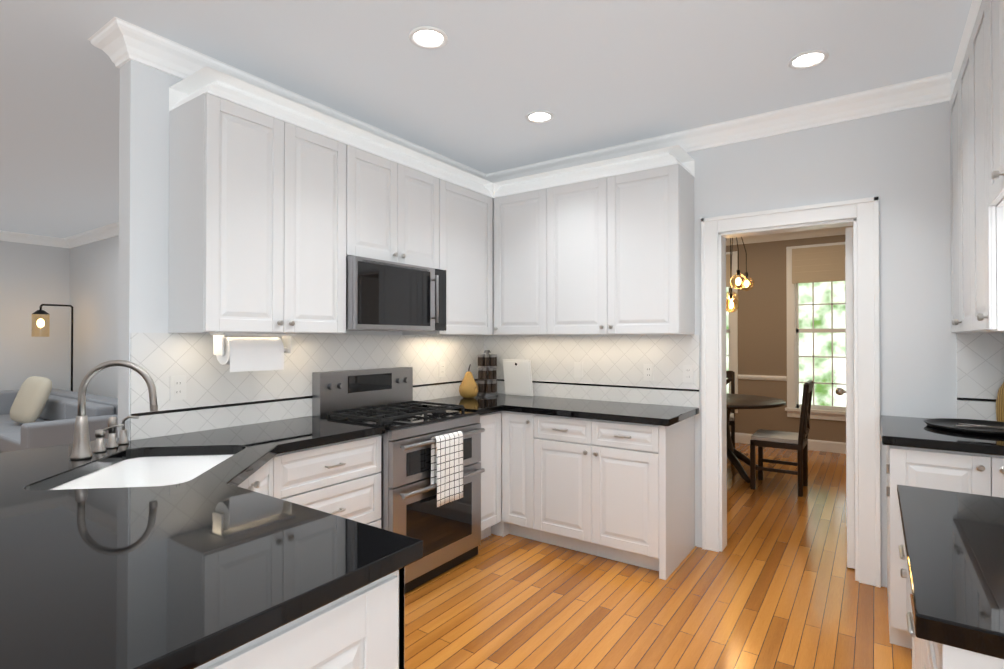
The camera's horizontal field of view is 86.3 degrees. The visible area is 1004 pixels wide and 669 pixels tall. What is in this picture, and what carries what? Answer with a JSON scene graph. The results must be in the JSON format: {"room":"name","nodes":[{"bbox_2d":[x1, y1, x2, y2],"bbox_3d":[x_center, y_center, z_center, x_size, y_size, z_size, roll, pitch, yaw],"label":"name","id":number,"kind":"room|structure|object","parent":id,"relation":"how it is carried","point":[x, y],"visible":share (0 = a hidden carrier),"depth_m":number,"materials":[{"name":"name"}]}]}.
{"room":"kitchen","nodes":[
{"label":"kitchen","id":0,"kind":"room"},
{"bbox_2d":[0,241,67,390],"bbox_3d":[-7.633,0.044,5.126,0.120,2.740,5.580,0,-1,35],"label":"wall","id":1,"kind":"structure","parent":0,"point":[31,275],"depth_m":7.07,"materials":[{"name":"white paint"}]},
{"bbox_2d":[0,230,63,247],"bbox_3d":[-7.571,-1.268,5.039,0.095,0.115,5.490,0,-1,35],"label":"crown molding","id":2,"kind":"structure","parent":1,"relation":"attached to","point":[4,235],"depth_m":7.03,"materials":[{"name":"white paint"}]},
{"bbox_2d":[68,235,118,397],"bbox_3d":[-3.416,0.049,5.684,6.400,2.740,0.120,0,-1,35],"label":"wall","id":3,"kind":"structure","parent":0,"point":[82,280],"depth_m":6.88,"materials":[{"name":"white paint"}]},
{"bbox_2d":[64,222,118,247],"bbox_3d":[-3.428,-1.264,5.572,6.280,0.115,0.095,0,-1,35],"label":"crown molding","id":4,"kind":"structure","parent":3,"relation":"attached to","point":[111,230],"depth_m":6.81,"materials":[{"name":"white paint"}]},
{"bbox_2d":[118,60,453,440],"bbox_3d":[-0.959,0.031,3.508,0.120,2.740,2.640,0,-1,35],"label":"wall","id":5,"kind":"structure","parent":0,"point":[143,290],"depth_m":2.45,"materials":[{"name":"white paint"}]},
{"bbox_2d":[88,33,122,68],"bbox_3d":[-1.384,-1.284,3.081,0.115,0.115,1.625,0,-1,35],"label":"crown molding","id":6,"kind":"structure","parent":5,"relation":"attached to","point":[93,38],"depth_m":2.44,"materials":[{"name":"white paint"}]},
{"bbox_2d":[168,66,359,333],"bbox_3d":[-1.196,-0.585,2.761,0.350,1.160,0.815,0,-1,35],"label":"upper cabinet","id":7,"kind":"object","parent":5,"relation":"attached to","point":[275,220],"depth_m":2.53,"materials":[{"name":"white paint"}]},
{"bbox_2d":[210,333,295,371],"bbox_3d":[-1.245,0.087,2.695,0.140,0.184,0.370,0,-1,35],"label":"paper towel","id":8,"kind":"object","parent":7,"relation":"attached to","point":[240,354],"visible":1,"depth_m":2.62,"materials":[{"name":"white paper"}]},
{"bbox_2d":[96,17,487,180],"bbox_3d":[-0.936,-1.282,3.372,0.105,0.115,2.615,0,-1,35],"label":"crown molding","id":9,"kind":"structure","parent":5,"relation":"attached to","point":[119,42],"depth_m":2.53,"materials":[{"name":"white paint"}]},
{"bbox_2d":[130,333,483,439],"bbox_3d":[-0.906,0.241,3.466,0.012,0.480,2.625,0,-1,35],"label":"tile backsplash","id":10,"kind":"structure","parent":5,"relation":"attached to","point":[218,395],"depth_m":2.90,"materials":[{"name":"white tile"}]},
{"bbox_2d":[170,375,185,400],"bbox_3d":[-1.539,0.253,2.545,0.007,0.116,0.072,0,-1,35],"label":"electrical outlet","id":11,"kind":"object","parent":10,"relation":"attached to","point":[178,387],"visible":1,"depth_m":2.54,"materials":[{"name":"white plastic"}]},
{"bbox_2d":[439,362,444,376],"bbox_3d":[-0.458,0.266,4.095,0.007,0.116,0.072,0,-1,35],"label":"electrical outlet","id":12,"kind":"object","parent":10,"relation":"attached to","point":[441,369],"visible":1,"depth_m":4.09,"materials":[{"name":"white plastic"}]},
{"bbox_2d":[360,129,443,269],"bbox_3d":[-0.779,-0.795,3.361,0.350,0.730,0.766,0,-1,35],"label":"upper cabinet","id":13,"kind":"object","parent":5,"relation":"attached to","point":[402,190],"depth_m":3.29,"materials":[{"name":"white paint"}]},
{"bbox_2d":[346,256,445,330],"bbox_3d":[-0.731,-0.226,3.323,0.464,0.401,0.758,0,-1,35],"label":"microwave","id":14,"kind":"object","parent":13,"relation":"attached to","point":[382,295],"visible":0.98,"depth_m":3.14,"materials":[{"name":"silver metal"}]},
{"bbox_2d":[402,163,495,335],"bbox_3d":[-0.405,-0.576,3.895,0.350,1.160,0.665,0,-1,35],"label":"upper cabinet","id":15,"kind":"object","parent":5,"relation":"attached to","point":[468,198],"depth_m":3.83,"materials":[{"name":"white paint"}]},
{"bbox_2d":[0,0,971,237],"bbox_3d":[-2.100,-1.357,4.401,10.200,0.050,10.900,0,-1,35],"label":"ceiling","id":16,"kind":"structure","parent":0,"point":[486,79],"depth_m":2.69,"materials":[{"name":"grey paint"}]},
{"bbox_2d":[409,26,447,48],"bbox_3d":[-0.333,-1.343,2.424,0.176,0.010,0.176,0,-1,35],"label":"recessed light","id":17,"kind":"object","parent":16,"relation":"in","point":[428,37],"visible":1,"depth_m":2.43,"materials":[{"name":"white paint"}]},
{"bbox_2d":[525,110,553,122],"bbox_3d":[0.232,-1.336,3.286,0.176,0.010,0.176,0,-1,35],"label":"recessed light","id":18,"kind":"object","parent":16,"relation":"in","point":[540,116],"visible":1,"depth_m":3.29,"materials":[{"name":"white paint"}]},
{"bbox_2d":[726,237,753,312],"bbox_3d":[2.318,-0.773,5.498,0.446,1.097,0.490,0,-1,35],"label":"chandelier","id":19,"kind":"object","parent":16,"relation":"hanging from","point":[730,299],"visible":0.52,"depth_m":5.49,"materials":[{"name":"glass"}]},
{"bbox_2d":[788,49,828,68],"bbox_3d":[1.494,-1.341,2.614,0.176,0.010,0.176,0,-1,35],"label":"recessed light","id":20,"kind":"object","parent":16,"relation":"in","point":[808,59],"visible":0.98,"depth_m":2.61,"materials":[{"name":"white paint"}]},
{"bbox_2d":[404,442,911,668],"bbox_3d":[-2.100,1.433,4.378,10.200,0.050,10.900,0,-1,35],"label":"floor","id":21,"kind":"structure","parent":0,"point":[773,584],"depth_m":2.79,"materials":[{"name":"brown wood"}]},
{"bbox_2d":[31,304,72,390],"bbox_3d":[-5.647,0.523,6.817,0.260,1.811,0.538,0,-1,35],"label":"arc floor lamp","id":22,"kind":"object","parent":21,"relation":"on","point":[40,322],"visible":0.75,"depth_m":6.75,"materials":[{"name":"black metal"}]},
{"bbox_2d":[0,388,117,452],"bbox_3d":[-5.289,1.045,5.227,2.900,0.740,2.200,0,-1,35],"label":"sectional sofa","id":23,"kind":"object","parent":21,"relation":"on","point":[53,424],"visible":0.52,"depth_m":5.13,"materials":[{"name":"grey fabric"}]},
{"bbox_2d":[10,376,51,423],"bbox_3d":[-4.951,0.683,5.628,0.500,0.473,0.236,0,-1,28],"label":"throw pillow","id":24,"kind":"object","parent":23,"relation":"on","point":[31,399],"visible":1,"depth_m":5.54,"materials":[{"name":"beige fabric"}]},
{"bbox_2d":[194,452,353,668],"bbox_3d":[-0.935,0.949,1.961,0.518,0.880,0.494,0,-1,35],"label":"base cabinet","id":25,"kind":"object","parent":21,"relation":"on","point":[322,638],"depth_m":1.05,"materials":[{"name":"white paint"}]},
{"bbox_2d":[0,416,422,668],"bbox_3d":[-0.996,0.487,1.794,2.025,0.040,2.072,0,-1,35],"label":"countertop","id":26,"kind":"structure","parent":25,"relation":"on","point":[214,562],"depth_m":1.12,"materials":[{"name":"black stone"}]},
{"bbox_2d":[70,360,157,459],"bbox_3d":[-1.536,0.283,2.122,0.412,0.372,0.285,0,-1,35],"label":"faucet set","id":27,"kind":"object","parent":26,"relation":"on","point":[81,449],"visible":1,"depth_m":2.04,"materials":[{"name":"silver metal"}]},
{"bbox_2d":[48,454,233,489],"bbox_3d":[-1.266,0.605,1.940,0.520,0.190,0.690,0,0,-8],"label":"sink bowl","id":28,"kind":"object","parent":26,"relation":"attached to","point":[151,471],"visible":0.19,"depth_m":2.23,"materials":[{"name":"white ceramic"}]},
{"bbox_2d":[291,435,389,623],"bbox_3d":[-1.052,0.955,2.692,0.646,0.880,0.663,0,-1,35],"label":"base cabinet","id":29,"kind":"object","parent":21,"relation":"on","point":[373,598],"depth_m":2.67,"materials":[{"name":"white paint"}]},
{"bbox_2d":[312,367,484,593],"bbox_3d":[-0.602,0.811,3.252,0.728,1.175,0.760,0,-1,35],"label":"gas range","id":30,"kind":"object","parent":21,"relation":"on","point":[448,534],"visible":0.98,"depth_m":3.12,"materials":[{"name":"silver metal"}]},
{"bbox_2d":[431,431,463,506],"bbox_3d":[-0.310,0.760,3.056,0.051,0.386,0.230,0,-1,35],"label":"dish towel","id":31,"kind":"object","parent":30,"relation":"hanging from","point":[447,471],"visible":0.98,"depth_m":3.03,"materials":[{"name":"white fabric"}]},
{"bbox_2d":[478,412,500,539],"bbox_3d":[-0.341,0.963,3.737,0.597,0.880,0.325,0,-1,35],"label":"base cabinet","id":32,"kind":"object","parent":21,"relation":"on","point":[490,461],"depth_m":3.60,"materials":[{"name":"white paint"}]},
{"bbox_2d":[499,411,542,541],"bbox_3d":[0.299,0.964,3.852,0.317,0.880,0.597,0,-1,35],"label":"base cabinet","id":33,"kind":"object","parent":21,"relation":"on","point":[521,433],"depth_m":3.61,"materials":[{"name":"white paint"}]},
{"bbox_2d":[543,415,694,579],"bbox_3d":[0.718,0.962,3.561,0.939,0.880,0.598,0,-1,35],"label":"base cabinet","id":34,"kind":"object","parent":21,"relation":"on","point":[623,492],"depth_m":3.26,"materials":[{"name":"white paint"}]},
{"bbox_2d":[422,393,698,425],"bbox_3d":[0.310,0.502,3.654,1.769,0.040,0.921,0,-1,35],"label":"countertop","id":35,"kind":"structure","parent":34,"relation":"on","point":[654,414],"depth_m":3.53,"materials":[{"name":"black stone"}]},
{"bbox_2d":[459,364,478,397],"bbox_3d":[-0.255,0.357,4.112,0.152,0.257,0.152,0,-1,35],"label":"decor","id":36,"kind":"object","parent":35,"relation":"on","point":[468,387],"visible":1,"depth_m":4.06,"materials":[{"name":"gold ceramic"}]},
{"bbox_2d":[477,350,497,395],"bbox_3d":[-0.118,0.307,4.309,0.170,0.360,0.170,0,-1,35],"label":"spice rack","id":37,"kind":"object","parent":35,"relation":"on","point":[487,373],"visible":1,"depth_m":4.25,"materials":[{"name":"brown glass"}]},
{"bbox_2d":[503,359,532,395],"bbox_3d":[0.125,0.342,4.247,0.260,0.287,0.057,0,-1,35],"label":"cutting board","id":38,"kind":"object","parent":35,"relation":"on","point":[517,377],"visible":1,"depth_m":4.24,"materials":[{"name":"white paint"}]},
{"bbox_2d":[726,371,734,447],"bbox_3d":[2.499,0.929,6.301,0.442,0.990,0.470,0,-1,23],"label":"dining chair","id":39,"kind":"object","parent":21,"relation":"on","point":[730,375],"visible":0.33,"depth_m":6.36,"materials":[{"name":"brown wood"}]},
{"bbox_2d":[726,393,785,482],"bbox_3d":[2.264,1.035,5.482,1.140,0.760,1.140,0,-1,35],"label":"round dining table","id":40,"kind":"object","parent":21,"relation":"on","point":[739,401],"visible":0.31,"depth_m":5.30,"materials":[{"name":"brown wood"}]},
{"bbox_2d":[750,380,812,496],"bbox_3d":[2.582,0.918,4.933,0.470,0.990,0.442,0,-1,35],"label":"dining chair","id":41,"kind":"object","parent":21,"relation":"on","point":[761,439],"visible":1,"depth_m":4.84,"materials":[{"name":"brown wood"}]},
{"bbox_2d":[886,445,1003,648],"bbox_3d":[2.172,0.938,2.450,0.677,0.909,0.775,0,-1,35],"label":"base cabinet","id":42,"kind":"object","parent":21,"relation":"on","point":[969,473],"visible":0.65,"depth_m":2.30,"materials":[{"name":"white paint"}]},
{"bbox_2d":[881,415,1003,455],"bbox_3d":[2.158,0.462,2.457,0.682,0.040,0.767,0,-1,35],"label":"countertop","id":43,"kind":"structure","parent":42,"relation":"on","point":[913,432],"depth_m":2.30,"materials":[{"name":"black stone"}]},
{"bbox_2d":[924,418,1003,435],"bbox_3d":[2.244,0.433,2.503,0.430,0.018,0.430,0,-1,35],"label":"serving tray","id":44,"kind":"object","parent":43,"relation":"on","point":[983,427],"visible":1,"depth_m":2.53,"materials":[{"name":"black metal"}]},
{"bbox_2d":[996,382,1003,421],"bbox_3d":[2.485,0.253,2.623,0.100,0.380,0.100,0,-1,35],"label":"decorative bottle","id":45,"kind":"object","parent":43,"relation":"on","point":[1000,407],"visible":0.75,"depth_m":2.62,"materials":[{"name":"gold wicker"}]},
{"bbox_2d":[899,544,1003,668],"bbox_3d":[1.228,0.942,1.085,0.663,0.879,0.940,0,-1,35],"label":"base cabinet","id":46,"kind":"object","parent":21,"relation":"on","point":[926,654],"visible":0.23,"depth_m":0.90,"materials":[{"name":"white paint"}]},
{"bbox_2d":[897,485,1003,658],"bbox_3d":[1.226,0.481,1.085,0.662,0.040,0.960,0,-1,35],"label":"countertop","id":47,"kind":"structure","parent":46,"relation":"on","point":[953,544],"depth_m":1.07,"materials":[{"name":"black stone"}]},
{"bbox_2d":[496,101,956,586],"bbox_3d":[1.295,0.032,3.619,3.690,2.740,0.120,0,-1,35],"label":"wall","id":48,"kind":"structure","parent":0,"point":[897,163],"depth_m":2.96,"materials":[{"name":"white paint"}]},
{"bbox_2d":[484,335,699,407],"bbox_3d":[0.572,0.245,4.040,1.780,0.480,0.012,0,-1,35],"label":"tile backsplash","id":49,"kind":"structure","parent":48,"relation":"attached to","point":[613,367],"depth_m":3.90,"materials":[{"name":"white tile"}]},
{"bbox_2d":[574,362,582,377],"bbox_3d":[0.574,0.265,4.026,0.072,0.116,0.012,0,-1,35],"label":"light switch","id":50,"kind":"object","parent":49,"relation":"attached to","point":[578,369],"visible":1,"depth_m":4.03,"materials":[{"name":"white plastic"}]},
{"bbox_2d":[644,364,653,380],"bbox_3d":[1.019,0.263,3.719,0.072,0.116,0.007,0,-1,35],"label":"electrical outlet","id":51,"kind":"object","parent":49,"relation":"attached to","point":[648,372],"visible":1,"depth_m":3.72,"materials":[{"name":"white plastic"}]},
{"bbox_2d":[683,365,693,382],"bbox_3d":[1.240,0.262,3.565,0.072,0.116,0.007,0,-1,35],"label":"electrical outlet","id":52,"kind":"object","parent":49,"relation":"attached to","point":[688,373],"visible":1,"depth_m":3.56,"materials":[{"name":"white plastic"}]},
{"bbox_2d":[493,145,694,334],"bbox_3d":[0.591,-0.577,3.810,1.420,1.160,0.378,0,-1,35],"label":"upper cabinet","id":53,"kind":"object","parent":48,"relation":"attached to","point":[606,251],"visible":1,"depth_m":3.58,"materials":[{"name":"white paint"}]},
{"bbox_2d":[488,72,951,182],"bbox_3d":[1.074,-1.279,3.653,3.060,0.115,0.095,0,-1,35],"label":"crown molding","id":54,"kind":"structure","parent":48,"relation":"attached to","point":[935,89],"depth_m":3.23,"materials":[{"name":"white paint"}]},
{"bbox_2d":[701,197,880,587],"bbox_3d":[1.748,0.318,3.305,0.954,2.162,0.183,0,-1,35],"label":"door frame","id":55,"kind":"structure","parent":48,"relation":"attached to","point":[863,213],"depth_m":3.13,"materials":[{"name":"white paint"}]},
{"bbox_2d":[835,227,854,568],"bbox_3d":[2.260,0.381,3.527,0.140,2.039,0.758,0,-1,35],"label":"door leaf","id":56,"kind":"structure","parent":48,"relation":"in","point":[849,392],"depth_m":3.19,"materials":[{"name":"white paint"}]},
{"bbox_2d":[726,235,845,442],"bbox_3d":[1.329,0.032,3.677,3.420,2.740,0.014,0,-1,35],"label":"wall","id":57,"kind":"structure","parent":0,"point":[762,328],"depth_m":3.40,"materials":[{"name":"beige paint"}]},
{"bbox_2d":[726,251,737,412],"bbox_3d":[2.833,-0.030,7.356,0.810,2.145,0.171,0,-1,35],"label":"window","id":58,"kind":"structure","parent":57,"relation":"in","point":[732,330],"depth_m":7.12,"materials":[{"name":"white paint"}]},
{"bbox_2d":[726,254,731,286],"bbox_3d":[2.789,-0.850,7.299,0.640,0.435,0.039,0,-1,35],"label":"roman shade","id":59,"kind":"object","parent":58,"relation":"attached to","point":[727,270],"visible":0.17,"depth_m":7.13,"materials":[{"name":"beige fabric"}]},
{"bbox_2d":[726,226,852,453],"bbox_3d":[3.504,0.058,6.787,3.210,2.739,0.095,0,-1,35],"label":"molding","id":60,"kind":"structure","parent":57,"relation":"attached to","point":[827,446],"depth_m":6.66,"materials":[{"name":"white paint"}]},
{"bbox_2d":[785,242,845,420],"bbox_3d":[3.941,-0.036,6.583,0.810,2.145,0.171,0,-1,35],"label":"window","id":61,"kind":"structure","parent":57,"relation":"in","point":[793,409],"depth_m":6.69,"materials":[{"name":"white paint"}]},
{"bbox_2d":[792,244,844,283],"bbox_3d":[3.896,-0.857,6.527,0.640,0.435,0.039,0,-1,35],"label":"roman shade","id":62,"kind":"object","parent":61,"relation":"attached to","point":[818,264],"visible":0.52,"depth_m":6.53,"materials":[{"name":"beige fabric"}]},
{"bbox_3d":[0.837,0.001,-0.158,0.120,2.740,6.600,0,-1,35],"label":"wall","id":63,"kind":"structure","parent":0,"visible":0},
{"bbox_2d":[950,38,965,333],"bbox_3d":[2.280,-0.674,2.364,0.390,1.332,0.819,0,-1,35],"label":"upper cabinet","id":64,"kind":"object","parent":63,"relation":"attached to","point":[957,125],"depth_m":2.57,"materials":[{"name":"white paint"}]},
{"bbox_2d":[956,333,1003,420],"bbox_3d":[2.300,-0.048,2.369,0.370,0.980,0.780,0,-1,35],"label":"tile backsplash","id":65,"kind":"structure","parent":63,"relation":"attached to","point":[980,368],"depth_m":2.73,"materials":[{"name":"white tile"}]},
{"bbox_2d":[962,0,1003,333],"bbox_3d":[1.970,-0.678,1.920,0.390,1.332,0.501,0,-1,35],"label":"upper cabinet","id":66,"kind":"object","parent":63,"relation":"attached to","point":[977,176],"depth_m":2.05,"materials":[{"name":"white paint"}]},
{"bbox_2d":[986,0,1003,207],"bbox_3d":[1.756,-0.896,1.615,0.390,0.902,0.370,0,-1,35],"label":"upper cabinet","id":67,"kind":"object","parent":63,"relation":"attached to","point":[990,202],"depth_m":1.84,"materials":[{"name":"white paint"}]},
{"bbox_2d":[994,0,1003,199],"bbox_3d":[1.516,-0.898,1.271,0.390,0.902,0.709,0,-1,35],"label":"upper cabinet","id":68,"kind":"object","parent":63,"relation":"attached to","point":[998,4],"depth_m":1.71,"materials":[{"name":"white paint"}]},
{"label":"outside","id":69,"kind":"structure","parent":0,"visible":0},
{"bbox_2d":[726,281,845,406],"bbox_3d":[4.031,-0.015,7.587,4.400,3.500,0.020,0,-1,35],"label":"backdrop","id":70,"kind":"structure","parent":69,"point":[805,320],"depth_m":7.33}
]}

